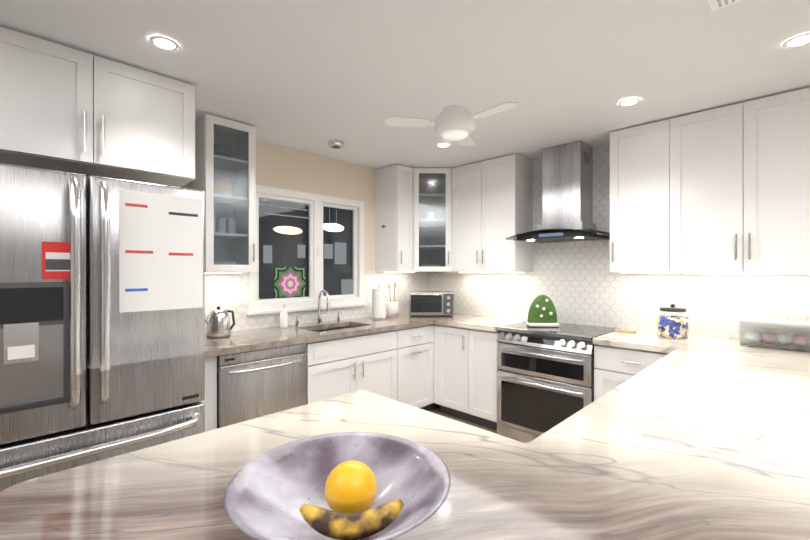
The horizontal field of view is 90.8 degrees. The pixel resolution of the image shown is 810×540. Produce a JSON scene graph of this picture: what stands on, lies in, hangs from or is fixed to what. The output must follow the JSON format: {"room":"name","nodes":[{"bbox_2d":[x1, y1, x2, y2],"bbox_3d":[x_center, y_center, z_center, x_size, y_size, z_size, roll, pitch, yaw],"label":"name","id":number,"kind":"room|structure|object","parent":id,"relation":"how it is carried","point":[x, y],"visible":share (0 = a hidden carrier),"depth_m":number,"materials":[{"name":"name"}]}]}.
{"room":"kitchen","nodes":[
{"label":"kitchen","id":0,"kind":"room"},
{"bbox_2d":[181,140,427,333],"bbox_3d":[-1.982,0.165,2.514,0.100,2.440,6.310,0,0,45],"label":"wall","id":1,"kind":"structure","parent":0,"point":[277,166],"depth_m":3.62,"materials":[{"name":"beige paint"}]},
{"bbox_2d":[0,26,194,185],"bbox_3d":[-1.758,-0.779,2.135,0.744,0.530,0.975,0,0,45],"label":"upper cabinet","id":2,"kind":"object","parent":1,"relation":"attached to","point":[69,109],"visible":0.98,"depth_m":1.92,"materials":[{"name":"white wood"}]},
{"bbox_2d":[189,114,255,271],"bbox_3d":[-1.303,-0.517,2.866,0.366,1.055,0.345,0,0,45],"label":"upper cabinet","id":3,"kind":"object","parent":1,"relation":"attached to","point":[225,166],"visible":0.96,"depth_m":2.83,"materials":[{"name":"white wood"}]},
{"bbox_2d":[205,272,240,273],"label":"under-cabinet light","id":4,"kind":"object","parent":1,"relation":"attached to","point":[225,272],"depth_m":2.93,"materials":[{"name":"white plastic"}]},
{"bbox_2d":[246,185,366,314],"bbox_3d":[-0.850,-0.173,3.625,0.120,1.045,1.220,0,0,45],"label":"window","id":5,"kind":"structure","parent":1,"relation":"in","point":[309,247],"depth_m":3.61,"materials":[{"name":"white"}]},
{"bbox_2d":[375,164,411,271],"bbox_3d":[-0.116,-0.519,4.068,0.366,1.055,0.253,0,0,45],"label":"upper cabinet","id":6,"kind":"object","parent":1,"relation":"attached to","point":[393,218],"visible":1,"depth_m":4.00,"materials":[{"name":"white wood"}]},
{"bbox_2d":[411,168,452,271],"bbox_3d":[0.276,-0.519,4.288,0.616,1.055,0.607,0,0,45],"label":"upper cabinet","id":7,"kind":"object","parent":1,"relation":"attached to","point":[431,219],"visible":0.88,"depth_m":4.07,"materials":[{"name":"white"}]},
{"bbox_2d":[0,0,809,168],"bbox_3d":[0.254,-1.093,0.308,6.380,0.080,6.510,0,0,45],"label":"ceiling","id":8,"kind":"structure","parent":0,"point":[315,77],"depth_m":2.00,"materials":[{"name":"white paint"}]},
{"bbox_2d":[149,36,178,49],"bbox_3d":[-1.111,-1.049,1.844,0.120,0.004,0.120,0,0,45],"label":"recessed light","id":9,"kind":"object","parent":8,"relation":"in","point":[162,42],"visible":1,"depth_m":1.83,"materials":[{"name":"white"}]},
{"bbox_2d":[328,140,343,148],"bbox_3d":[-0.569,-1.036,3.290,0.130,0.035,0.130,0,0,45],"label":"smoke detector","id":10,"kind":"object","parent":8,"relation":"attached to","point":[335,144],"visible":1,"depth_m":3.25,"materials":[{"name":"silver metal"}]},
{"bbox_2d":[436,143,450,146],"bbox_3d":[0.322,-1.050,3.338,0.120,0.004,0.120,0,0,45],"label":"recessed light","id":11,"kind":"object","parent":8,"relation":"in","point":[444,144],"visible":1,"depth_m":3.32,"materials":[{"name":"white plastic"}]},
{"bbox_2d":[385,102,516,145],"bbox_3d":[0.398,-0.961,2.571,0.752,0.183,0.816,0,0,45],"label":"fan","id":12,"kind":"object","parent":8,"relation":"attached to","point":[457,123],"visible":1,"depth_m":2.53,"materials":[{"name":"white plastic"}]},
{"bbox_2d":[618,98,639,105],"bbox_3d":[1.395,-1.050,2.490,0.120,0.004,0.120,0,0,45],"label":"recessed light","id":13,"kind":"object","parent":8,"relation":"in","point":[630,101],"visible":0.98,"depth_m":2.48,"materials":[{"name":"white plastic"}]},
{"bbox_2d":[708,0,741,10],"bbox_3d":[1.134,-1.045,1.392,0.160,0.013,0.450,0,0,45],"label":"ceiling vent","id":14,"kind":"object","parent":8,"relation":"in","point":[716,4],"visible":1,"depth_m":1.56,"materials":[{"name":"white"}]},
{"bbox_2d":[782,33,809,47],"bbox_3d":[1.803,-1.049,1.821,0.120,0.004,0.120,0,0,45],"label":"recessed light","id":15,"kind":"object","parent":8,"relation":"in","point":[798,40],"visible":1,"depth_m":1.82,"materials":[{"name":"white plastic"}]},
{"bbox_2d":[429,407,499,434],"bbox_3d":[0.254,1.417,0.310,6.380,0.060,6.510,0,0,45],"label":"floor","id":16,"kind":"structure","parent":0,"point":[436,411],"depth_m":3.70,"materials":[{"name":"beige wood"}]},
{"bbox_2d":[0,163,204,491],"bbox_3d":[-1.508,0.497,1.823,0.905,1.777,0.880,0,0,45],"label":"fridge","id":17,"kind":"object","parent":16,"relation":"on","point":[102,318],"visible":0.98,"depth_m":1.57,"materials":[{"name":"grey metal"}]},
{"bbox_2d":[200,356,216,431],"bbox_3d":[-1.434,0.950,2.569,0.597,0.870,0.214,0,0,45],"label":"base cabinet","id":18,"kind":"object","parent":16,"relation":"on","point":[210,401],"depth_m":2.41,"materials":[{"name":"white wood"}]},
{"bbox_2d":[217,343,305,428],"bbox_3d":[-1.115,0.950,2.836,0.678,0.870,0.600,0,0,45],"label":"dishwasher","id":19,"kind":"object","parent":16,"relation":"on","point":[256,384],"visible":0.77,"depth_m":2.60,"materials":[{"name":"grey metal"}]},
{"bbox_2d":[348,324,435,410],"bbox_3d":[-0.138,0.949,3.869,0.617,0.870,0.552,0,0,45],"label":"base cabinet","id":20,"kind":"object","parent":16,"relation":"on","point":[397,365],"depth_m":3.49,"materials":[{"name":"white wood"}]},
{"bbox_2d":[434,324,461,418],"bbox_3d":[0.659,0.949,3.904,0.463,0.870,0.617,0,0,45],"label":"base cabinet","id":21,"kind":"object","parent":16,"relation":"on","point":[447,339],"depth_m":3.74,"materials":[{"name":"white wood"}]},
{"bbox_2d":[462,328,497,429],"bbox_3d":[0.868,0.949,3.698,0.360,0.870,0.617,0,0,45],"label":"base cabinet","id":22,"kind":"object","parent":16,"relation":"on","point":[465,373],"depth_m":3.50,"materials":[{"name":"white wood"}]},
{"bbox_2d":[495,321,620,442],"bbox_3d":[1.239,0.925,3.270,0.760,0.919,0.704,0,0,45],"label":"range","id":23,"kind":"object","parent":16,"relation":"on","point":[545,379],"visible":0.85,"depth_m":3.07,"materials":[{"name":"grey metal"}]},
{"bbox_2d":[526,295,558,326],"bbox_3d":[1.156,0.333,3.359,0.250,0.265,0.100,0,0,2],"label":"decor","id":24,"kind":"object","parent":23,"relation":"on","point":[542,312],"visible":0.98,"depth_m":3.33,"materials":[{"name":"green fabric"}]},
{"bbox_2d":[594,344,668,400],"bbox_3d":[1.719,0.950,2.858,0.493,0.870,0.617,0,0,45],"label":"base cabinet","id":25,"kind":"object","parent":16,"relation":"on","point":[613,366],"depth_m":2.71,"materials":[{"name":"white wood"}]},
{"bbox_3d":[1.121,0.951,1.573,1.760,0.870,3.287,0,0,45],"label":"base cabinet","id":26,"kind":"object","parent":16,"relation":"on","visible":0},
{"bbox_2d":[0,390,504,539],"bbox_3d":[-0.284,0.492,0.986,0.695,0.040,1.047,0,0,45],"label":"countertop","id":27,"kind":"structure","parent":26,"relation":"on","point":[172,490],"depth_m":0.92,"materials":[{"name":"stone"}]},
{"bbox_2d":[223,432,450,539],"bbox_3d":[-0.108,0.410,0.687,0.372,0.121,0.372,0,0,45],"label":"bowl","id":28,"kind":"object","parent":27,"relation":"on","point":[268,494],"visible":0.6,"depth_m":0.73,"materials":[{"name":"ceramic"}]},
{"bbox_2d":[325,460,376,512],"bbox_3d":[-0.096,0.385,0.709,0.092,0.088,0.092,0,0,45],"label":"orange","id":29,"kind":"object","parent":28,"relation":"in","point":[350,486],"visible":0.94,"depth_m":0.68,"materials":[{"name":"orange food"}]},
{"bbox_2d":[299,499,403,539],"bbox_3d":[-0.083,0.384,0.629,0.112,0.040,0.128,0,0,45],"label":"banana","id":30,"kind":"object","parent":28,"relation":"in","point":[348,526],"visible":1,"depth_m":0.60,"materials":[{"name":"yellow food"}]},
{"bbox_2d":[205,313,459,357],"bbox_3d":[-0.451,0.577,3.533,0.643,0.215,2.708,0,0,45],"label":"countertop","id":31,"kind":"structure","parent":26,"relation":"on","point":[272,337],"depth_m":3.05,"materials":[{"name":"stone"}]},
{"bbox_2d":[205,306,234,337],"bbox_3d":[-1.333,0.360,2.845,0.160,0.217,0.246,0,0,45],"label":"kettle","id":32,"kind":"object","parent":31,"relation":"on","point":[217,320],"visible":0.88,"depth_m":2.79,"materials":[{"name":"silver metal"}]},
{"bbox_2d":[280,305,287,327],"bbox_3d":[-0.997,0.374,3.292,0.072,0.188,0.064,0,0,45],"label":"soap bottle","id":33,"kind":"object","parent":31,"relation":"on","point":[283,318],"visible":1,"depth_m":3.27,"materials":[{"name":"white plastic"}]},
{"bbox_2d":[295,290,341,325],"bbox_3d":[-0.722,0.317,3.506,0.183,0.302,0.462,0,0,45],"label":"faucet","id":34,"kind":"object","parent":31,"relation":"on","point":[319,319],"visible":1,"depth_m":3.53,"materials":[{"name":"silver metal"}]},
{"bbox_2d":[371,284,386,319],"bbox_3d":[-0.255,0.298,3.880,0.160,0.340,0.160,0,0,45],"label":"paper towel","id":35,"kind":"object","parent":31,"relation":"on","point":[378,303],"visible":1,"depth_m":3.83,"materials":[{"name":"white paper"}]},
{"bbox_2d":[383,282,399,316],"bbox_3d":[-0.129,0.288,4.079,0.126,0.360,0.172,0,0,45],"label":"utensil crock","id":36,"kind":"object","parent":31,"relation":"on","point":[391,309],"visible":1,"depth_m":4.04,"materials":[{"name":"white ceramic"}]},
{"bbox_2d":[409,291,453,316],"bbox_3d":[0.274,0.343,4.199,0.460,0.250,0.334,0,0,0],"label":"toaster oven","id":37,"kind":"object","parent":31,"relation":"on","point":[431,303],"visible":1,"depth_m":4.06,"materials":[{"name":"silver metal"}]},
{"bbox_2d":[432,314,527,331],"bbox_3d":[0.743,0.490,3.790,0.668,0.040,0.663,0,0,45],"label":"countertop","id":38,"kind":"structure","parent":26,"relation":"on","point":[479,322],"depth_m":3.70,"materials":[{"name":"stone"}]},
{"bbox_2d":[391,335,809,539],"bbox_3d":[1.278,0.492,1.219,1.200,0.040,3.573,0,0,45],"label":"countertop","id":39,"kind":"structure","parent":26,"relation":"on","point":[692,437],"depth_m":0.97,"materials":[{"name":"stone"}]},
{"bbox_2d":[738,317,809,352],"bbox_3d":[2.318,0.390,2.451,0.398,0.159,0.248,0,0,45],"label":"clear container","id":40,"kind":"object","parent":39,"relation":"on","point":[801,340],"visible":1,"depth_m":2.45,"materials":[{"name":"plastic"}]},
{"bbox_2d":[592,329,691,351],"bbox_3d":[1.704,0.491,2.849,0.483,0.040,0.653,0,0,45],"label":"countertop","id":41,"kind":"structure","parent":26,"relation":"on","point":[641,340],"depth_m":2.73,"materials":[{"name":"stone"}]},
{"bbox_2d":[613,329,635,333],"bbox_3d":[1.677,0.460,3.056,0.152,0.018,0.040,0,0,45],"label":"knife","id":42,"kind":"object","parent":41,"relation":"on","point":[624,331],"visible":0.93,"depth_m":3.04,"materials":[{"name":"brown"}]},
{"bbox_2d":[657,304,688,338],"bbox_3d":[1.895,0.351,2.827,0.190,0.236,0.190,0,0,45],"label":"candy jar","id":43,"kind":"object","parent":41,"relation":"on","point":[672,326],"visible":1,"depth_m":2.76,"materials":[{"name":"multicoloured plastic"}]},
{"bbox_2d":[428,144,809,344],"bbox_3d":[2.469,0.165,2.626,6.280,2.440,0.100,0,0,45],"label":"wall","id":44,"kind":"structure","parent":0,"point":[577,282],"depth_m":3.33,"materials":[{"name":"white tile"}]},
{"bbox_2d":[459,272,521,272],"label":"under-cabinet light","id":45,"kind":"object","parent":44,"relation":"attached to","point":[459,272],"depth_m":3.94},
{"bbox_2d":[452,154,532,271],"bbox_3d":[0.832,-0.518,3.910,0.712,1.055,0.366,0,0,45],"label":"upper cabinet","id":46,"kind":"object","parent":44,"relation":"attached to","point":[492,205],"visible":0.98,"depth_m":3.75,"materials":[{"name":"white wood"}]},
{"bbox_2d":[505,140,609,242],"bbox_3d":[1.305,-0.654,3.336,0.744,0.797,0.517,0,0,45],"label":"range hood","id":47,"kind":"object","parent":44,"relation":"attached to","point":[567,192],"visible":1,"depth_m":3.31,"materials":[{"name":"metal"}]},
{"bbox_2d":[610,87,809,272],"bbox_3d":[2.052,-0.517,2.704,1.155,1.055,0.366,0,0,45],"label":"upper cabinet","id":48,"kind":"object","parent":44,"relation":"attached to","point":[724,189],"visible":1,"depth_m":2.56,"materials":[{"name":"white wood"}]},
{"bbox_2d":[621,272,809,273],"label":"under-cabinet light","id":49,"kind":"object","parent":44,"relation":"attached to","point":[621,272],"depth_m":2.75,"materials":[{"name":"white plastic"}]}
]}

